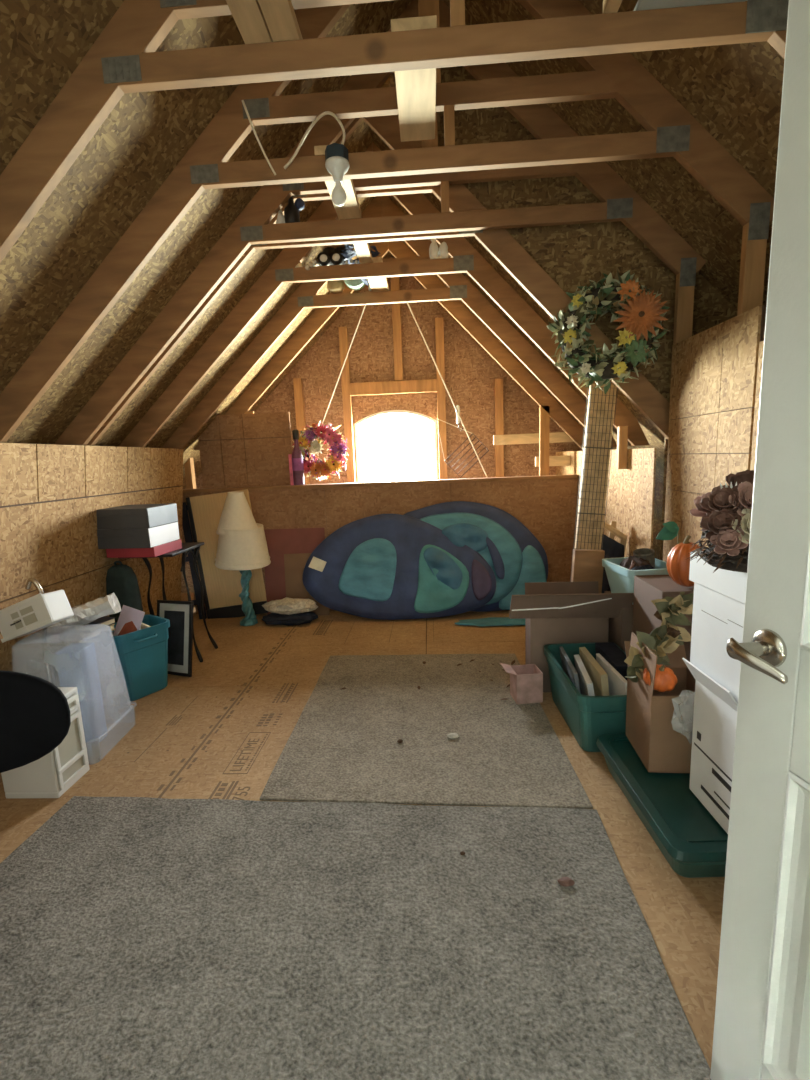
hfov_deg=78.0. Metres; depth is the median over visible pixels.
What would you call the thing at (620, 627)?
carton
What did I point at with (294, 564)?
cardboard sheet
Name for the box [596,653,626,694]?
folder
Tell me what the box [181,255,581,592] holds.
wall
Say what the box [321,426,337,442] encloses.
flower
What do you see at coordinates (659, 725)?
carton
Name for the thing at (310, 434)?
flower
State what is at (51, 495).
wall
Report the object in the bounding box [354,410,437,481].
window
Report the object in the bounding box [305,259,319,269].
tubes
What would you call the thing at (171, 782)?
print
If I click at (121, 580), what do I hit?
bag
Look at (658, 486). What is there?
wall
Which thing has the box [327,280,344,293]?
sack
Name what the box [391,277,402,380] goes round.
stud
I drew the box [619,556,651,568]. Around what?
cloth
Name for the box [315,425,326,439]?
flower
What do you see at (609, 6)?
board
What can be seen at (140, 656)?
tote
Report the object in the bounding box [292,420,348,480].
wreath
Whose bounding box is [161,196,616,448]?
roof truss
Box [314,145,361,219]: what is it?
board
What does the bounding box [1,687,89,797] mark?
drawer unit
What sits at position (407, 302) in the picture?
rope
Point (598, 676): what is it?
folder
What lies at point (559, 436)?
block
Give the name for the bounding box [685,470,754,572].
flower basket
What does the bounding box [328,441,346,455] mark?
flower
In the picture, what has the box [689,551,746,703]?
carton
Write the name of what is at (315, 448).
flower
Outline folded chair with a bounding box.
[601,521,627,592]
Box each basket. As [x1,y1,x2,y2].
[602,557,668,592]
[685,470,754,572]
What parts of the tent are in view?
panel, panel, panel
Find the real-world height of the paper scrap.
0.022 m
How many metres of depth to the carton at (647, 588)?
2.65 m
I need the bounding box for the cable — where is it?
[242,100,275,174]
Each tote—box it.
[111,614,169,701]
[544,642,626,751]
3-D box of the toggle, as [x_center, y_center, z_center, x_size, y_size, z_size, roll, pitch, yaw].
[0.513,-1.149,4.731,0.039,0.245,0.077,6,13,43]
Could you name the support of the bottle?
on the trim
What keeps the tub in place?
on the floor
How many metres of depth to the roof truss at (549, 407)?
4.84 m
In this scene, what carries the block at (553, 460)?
attached to the wall at (716, 372)
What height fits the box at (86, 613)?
0.226 m
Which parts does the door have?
lever, panel, panel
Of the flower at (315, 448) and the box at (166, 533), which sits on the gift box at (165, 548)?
the box at (166, 533)
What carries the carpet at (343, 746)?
on the floor
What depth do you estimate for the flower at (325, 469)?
4.94 m
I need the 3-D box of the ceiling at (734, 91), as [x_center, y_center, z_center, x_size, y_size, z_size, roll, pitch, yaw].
[1.535,-1.410,1.275,3.016,2.846,3.420,-2,9,3]
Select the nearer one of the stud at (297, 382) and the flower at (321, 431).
the flower at (321, 431)
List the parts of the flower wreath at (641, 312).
flower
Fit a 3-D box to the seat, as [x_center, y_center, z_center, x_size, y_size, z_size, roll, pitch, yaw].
[-1.389,0.880,1.403,0.720,0.895,0.480,-4,10,-12]
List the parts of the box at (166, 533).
box lid, panel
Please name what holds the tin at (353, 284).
on the garland at (348, 252)
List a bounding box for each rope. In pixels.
[322,305,365,423]
[407,302,486,476]
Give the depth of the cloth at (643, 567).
2.94 m
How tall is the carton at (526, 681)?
0.213 m
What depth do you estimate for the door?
0.94 m
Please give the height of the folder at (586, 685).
0.320 m
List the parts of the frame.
rail, rail, rail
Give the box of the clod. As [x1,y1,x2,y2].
[557,877,574,886]
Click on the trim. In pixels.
(571, 476)
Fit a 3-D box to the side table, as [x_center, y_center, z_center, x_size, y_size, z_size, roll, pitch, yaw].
[-1.805,0.509,3.865,0.443,0.901,0.520,-2,9,3]
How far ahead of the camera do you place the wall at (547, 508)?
4.86 m
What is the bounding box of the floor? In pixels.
[0,593,724,1068]
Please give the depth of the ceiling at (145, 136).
2.30 m
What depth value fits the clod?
1.74 m
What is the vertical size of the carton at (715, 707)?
0.556 m
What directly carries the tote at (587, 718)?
on the floor
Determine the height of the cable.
0.264 m
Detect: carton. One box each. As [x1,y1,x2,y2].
[49,638,120,718]
[500,663,542,703]
[509,581,633,691]
[604,591,632,651]
[624,632,695,772]
[632,575,693,661]
[682,658,737,833]
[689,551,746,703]
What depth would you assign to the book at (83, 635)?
2.94 m
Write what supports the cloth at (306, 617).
on the floor
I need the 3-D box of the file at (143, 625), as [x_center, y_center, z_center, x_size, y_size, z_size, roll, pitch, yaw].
[-1.801,0.668,3.422,0.236,0.218,0.047,4,11,35]
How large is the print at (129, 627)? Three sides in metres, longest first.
0.145 x 0.120 x 0.002 m
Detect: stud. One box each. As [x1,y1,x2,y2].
[184,458,195,488]
[293,378,309,483]
[338,327,355,482]
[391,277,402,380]
[435,317,447,478]
[494,379,503,476]
[616,426,627,468]
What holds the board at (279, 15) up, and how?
on the roof truss
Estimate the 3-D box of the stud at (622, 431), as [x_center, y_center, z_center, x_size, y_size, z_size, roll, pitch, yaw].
[1.546,-0.657,3.562,0.060,0.300,0.040,-2,9,3]
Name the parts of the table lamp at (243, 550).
spare lamp shade, shade trim, lamp shade, stem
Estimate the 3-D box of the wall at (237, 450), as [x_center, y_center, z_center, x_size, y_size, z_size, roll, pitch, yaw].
[-1.573,-0.882,4.942,0.924,0.706,0.020,-2,9,3]
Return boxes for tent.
[302,501,547,619]
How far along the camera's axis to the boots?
3.54 m
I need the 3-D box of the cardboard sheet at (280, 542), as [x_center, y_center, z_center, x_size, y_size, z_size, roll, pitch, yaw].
[-1.088,0.315,4.971,0.620,0.857,0.081,-2,9,3]
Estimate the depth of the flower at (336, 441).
4.89 m
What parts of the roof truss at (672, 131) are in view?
gusset plate, gusset plate, king post, gusset plate, post, gusset plate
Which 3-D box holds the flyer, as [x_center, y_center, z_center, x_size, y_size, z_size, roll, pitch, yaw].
[-1.835,0.589,3.303,0.242,0.291,0.107,2,10,23]
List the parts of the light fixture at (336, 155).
bulb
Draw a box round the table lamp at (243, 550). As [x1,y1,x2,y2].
[215,491,270,625]
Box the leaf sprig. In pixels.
[656,521,679,543]
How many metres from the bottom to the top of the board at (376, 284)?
0.038 m
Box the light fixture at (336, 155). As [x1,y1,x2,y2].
[284,111,348,205]
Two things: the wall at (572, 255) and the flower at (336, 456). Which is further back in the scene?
the flower at (336, 456)
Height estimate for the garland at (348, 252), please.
0.213 m
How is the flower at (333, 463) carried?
on the wreath at (310, 440)
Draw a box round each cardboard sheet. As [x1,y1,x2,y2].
[264,528,324,614]
[284,553,328,614]
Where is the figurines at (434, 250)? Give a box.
[429,239,447,258]
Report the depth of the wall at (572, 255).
2.95 m
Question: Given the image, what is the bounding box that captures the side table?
[118,542,217,661]
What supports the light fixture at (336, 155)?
hanging from the roof truss at (672, 131)
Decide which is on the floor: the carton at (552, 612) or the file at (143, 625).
the carton at (552, 612)
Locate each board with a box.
[226,0,272,43]
[258,0,302,41]
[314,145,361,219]
[353,218,372,263]
[367,257,388,291]
[391,15,436,141]
[603,0,621,13]
[633,0,746,10]
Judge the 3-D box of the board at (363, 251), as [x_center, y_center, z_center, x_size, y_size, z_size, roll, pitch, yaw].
[-0.290,-1.925,3.221,0.089,0.038,0.710,-2,9,3]
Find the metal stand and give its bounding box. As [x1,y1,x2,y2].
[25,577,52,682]
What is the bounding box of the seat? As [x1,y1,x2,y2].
[0,670,70,772]
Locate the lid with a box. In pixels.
[596,733,727,877]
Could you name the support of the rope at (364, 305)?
hanging from the roof truss at (305, 295)
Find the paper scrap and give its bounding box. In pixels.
[447,733,458,738]
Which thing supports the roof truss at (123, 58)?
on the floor
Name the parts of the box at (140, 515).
box lid, panel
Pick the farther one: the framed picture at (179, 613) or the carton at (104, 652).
the framed picture at (179, 613)
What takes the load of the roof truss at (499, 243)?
attached to the ceiling at (145, 136)
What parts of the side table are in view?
leg, leg, leg, leg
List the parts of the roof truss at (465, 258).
gusset plate, gusset plate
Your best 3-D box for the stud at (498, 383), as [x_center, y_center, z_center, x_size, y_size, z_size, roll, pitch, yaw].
[1.061,-0.609,5.612,0.089,2.301,0.076,-2,9,3]
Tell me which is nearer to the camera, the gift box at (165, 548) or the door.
the door
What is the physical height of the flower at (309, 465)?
0.162 m
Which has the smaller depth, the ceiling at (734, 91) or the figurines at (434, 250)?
the ceiling at (734, 91)
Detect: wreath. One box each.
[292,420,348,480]
[547,269,670,393]
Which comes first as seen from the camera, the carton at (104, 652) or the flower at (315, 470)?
the carton at (104, 652)
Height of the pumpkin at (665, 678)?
0.114 m
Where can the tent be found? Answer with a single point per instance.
(444, 559)
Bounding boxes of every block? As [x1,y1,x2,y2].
[493,432,573,444]
[535,455,569,466]
[571,549,604,592]
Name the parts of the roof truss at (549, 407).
post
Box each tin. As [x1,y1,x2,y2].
[344,279,367,289]
[633,548,654,567]
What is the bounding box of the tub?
[55,643,107,747]
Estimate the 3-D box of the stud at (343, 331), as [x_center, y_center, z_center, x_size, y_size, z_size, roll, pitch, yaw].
[-0.613,-0.861,5.651,0.089,2.919,0.076,-2,9,3]
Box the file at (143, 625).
[141,623,149,628]
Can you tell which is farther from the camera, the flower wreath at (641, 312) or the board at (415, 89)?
the flower wreath at (641, 312)
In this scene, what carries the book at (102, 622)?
on the book at (83, 635)
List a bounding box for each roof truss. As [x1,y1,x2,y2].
[0,0,773,441]
[0,0,788,262]
[54,0,705,444]
[87,115,669,444]
[118,142,648,446]
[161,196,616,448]
[194,241,584,475]
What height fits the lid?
0.156 m
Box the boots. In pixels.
[317,246,347,265]
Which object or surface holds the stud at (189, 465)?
on the floor
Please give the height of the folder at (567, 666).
0.338 m
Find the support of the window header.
attached to the wall at (471, 372)
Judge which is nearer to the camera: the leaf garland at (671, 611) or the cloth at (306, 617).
the leaf garland at (671, 611)
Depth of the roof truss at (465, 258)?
3.56 m
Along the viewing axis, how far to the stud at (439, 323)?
5.45 m
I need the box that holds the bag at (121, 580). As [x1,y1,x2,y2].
[106,561,142,621]
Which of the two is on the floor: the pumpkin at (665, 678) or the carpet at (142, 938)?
the carpet at (142, 938)
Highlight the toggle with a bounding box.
[456,405,462,431]
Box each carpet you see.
[0,796,710,1079]
[260,653,592,808]
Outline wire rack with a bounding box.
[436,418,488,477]
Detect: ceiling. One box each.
[0,0,411,488]
[370,128,664,482]
[442,0,784,334]
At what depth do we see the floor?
2.72 m
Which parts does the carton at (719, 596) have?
box lid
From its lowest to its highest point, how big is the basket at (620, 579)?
0.220 m
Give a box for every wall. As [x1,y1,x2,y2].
[0,443,182,685]
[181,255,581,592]
[183,478,577,613]
[198,412,291,487]
[381,66,763,560]
[556,305,765,561]
[652,482,662,558]
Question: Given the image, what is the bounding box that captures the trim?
[183,474,577,492]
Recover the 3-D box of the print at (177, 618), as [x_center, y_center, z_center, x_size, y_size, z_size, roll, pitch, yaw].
[-1.704,0.719,3.686,0.210,0.390,0.003,-1,-3,25]
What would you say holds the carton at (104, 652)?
on the floor
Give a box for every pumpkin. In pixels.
[643,664,676,691]
[666,535,703,586]
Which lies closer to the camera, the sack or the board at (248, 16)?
the board at (248, 16)
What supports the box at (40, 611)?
on the tub
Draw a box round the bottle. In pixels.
[292,429,304,484]
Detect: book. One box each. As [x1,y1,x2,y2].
[58,624,114,638]
[59,631,113,642]
[68,617,115,632]
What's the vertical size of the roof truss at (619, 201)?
3.989 m
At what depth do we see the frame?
4.94 m
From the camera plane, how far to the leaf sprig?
2.66 m
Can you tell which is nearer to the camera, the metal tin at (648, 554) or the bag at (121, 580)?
the metal tin at (648, 554)
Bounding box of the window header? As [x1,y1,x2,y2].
[350,379,436,395]
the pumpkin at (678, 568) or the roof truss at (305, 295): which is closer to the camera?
the pumpkin at (678, 568)
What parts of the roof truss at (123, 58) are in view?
gusset plate, gusset plate, gusset plate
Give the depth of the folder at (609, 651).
2.81 m
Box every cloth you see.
[261,611,317,625]
[455,617,524,626]
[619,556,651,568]
[631,565,654,569]
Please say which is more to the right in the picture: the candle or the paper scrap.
the paper scrap
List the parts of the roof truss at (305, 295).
gusset plate, gusset plate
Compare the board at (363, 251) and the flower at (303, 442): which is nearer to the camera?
the board at (363, 251)
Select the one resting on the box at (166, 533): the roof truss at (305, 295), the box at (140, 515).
the box at (140, 515)
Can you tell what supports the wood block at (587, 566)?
on the floor
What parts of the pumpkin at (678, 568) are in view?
pumpkin stem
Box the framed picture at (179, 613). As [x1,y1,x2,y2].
[157,600,193,676]
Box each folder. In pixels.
[559,646,580,692]
[574,654,594,695]
[579,647,608,695]
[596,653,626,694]
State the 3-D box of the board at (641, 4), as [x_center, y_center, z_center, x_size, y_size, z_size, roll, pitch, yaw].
[0.997,-1.647,1.262,0.560,0.020,0.700,-2,9,3]
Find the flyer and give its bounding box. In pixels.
[113,605,144,635]
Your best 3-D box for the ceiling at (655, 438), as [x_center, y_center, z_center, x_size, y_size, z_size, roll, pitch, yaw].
[1.004,-1.693,4.243,2.388,2.486,2.530,-2,9,3]
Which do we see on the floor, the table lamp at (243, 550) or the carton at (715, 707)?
the table lamp at (243, 550)
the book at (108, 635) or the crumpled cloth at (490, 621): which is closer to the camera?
the book at (108, 635)
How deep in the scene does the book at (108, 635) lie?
2.96 m
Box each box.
[0,590,73,642]
[47,592,121,636]
[96,503,177,529]
[97,522,179,548]
[106,539,181,557]
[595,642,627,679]
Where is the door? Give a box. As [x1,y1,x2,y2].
[710,0,809,1079]
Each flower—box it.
[298,436,309,448]
[304,429,315,440]
[304,458,314,472]
[307,439,323,455]
[308,461,321,477]
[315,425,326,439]
[319,462,331,476]
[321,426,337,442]
[325,456,342,471]
[328,434,344,448]
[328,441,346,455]
[330,451,345,461]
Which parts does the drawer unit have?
drawer, drawer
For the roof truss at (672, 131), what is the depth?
2.24 m
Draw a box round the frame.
[182,489,268,618]
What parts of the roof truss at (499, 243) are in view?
gusset plate, gusset plate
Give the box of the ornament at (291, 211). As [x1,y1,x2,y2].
[276,196,304,223]
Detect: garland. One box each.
[341,243,380,285]
[624,592,693,682]
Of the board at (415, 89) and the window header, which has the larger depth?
the window header
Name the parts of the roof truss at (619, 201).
gusset plate, gusset plate, king post, gusset plate, post, gusset plate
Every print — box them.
[117,621,136,635]
[157,625,298,797]
[164,610,184,665]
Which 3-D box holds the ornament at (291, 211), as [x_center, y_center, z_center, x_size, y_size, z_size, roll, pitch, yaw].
[-0.673,-1.926,2.940,0.175,0.160,0.088,-2,9,3]
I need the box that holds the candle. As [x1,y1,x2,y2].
[288,454,293,484]
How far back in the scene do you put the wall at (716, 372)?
2.67 m
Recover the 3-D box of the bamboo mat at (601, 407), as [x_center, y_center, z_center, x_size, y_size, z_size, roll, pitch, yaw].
[1.266,-0.077,3.420,0.373,1.964,0.134,-7,11,-28]
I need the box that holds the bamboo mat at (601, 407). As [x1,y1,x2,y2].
[570,383,617,581]

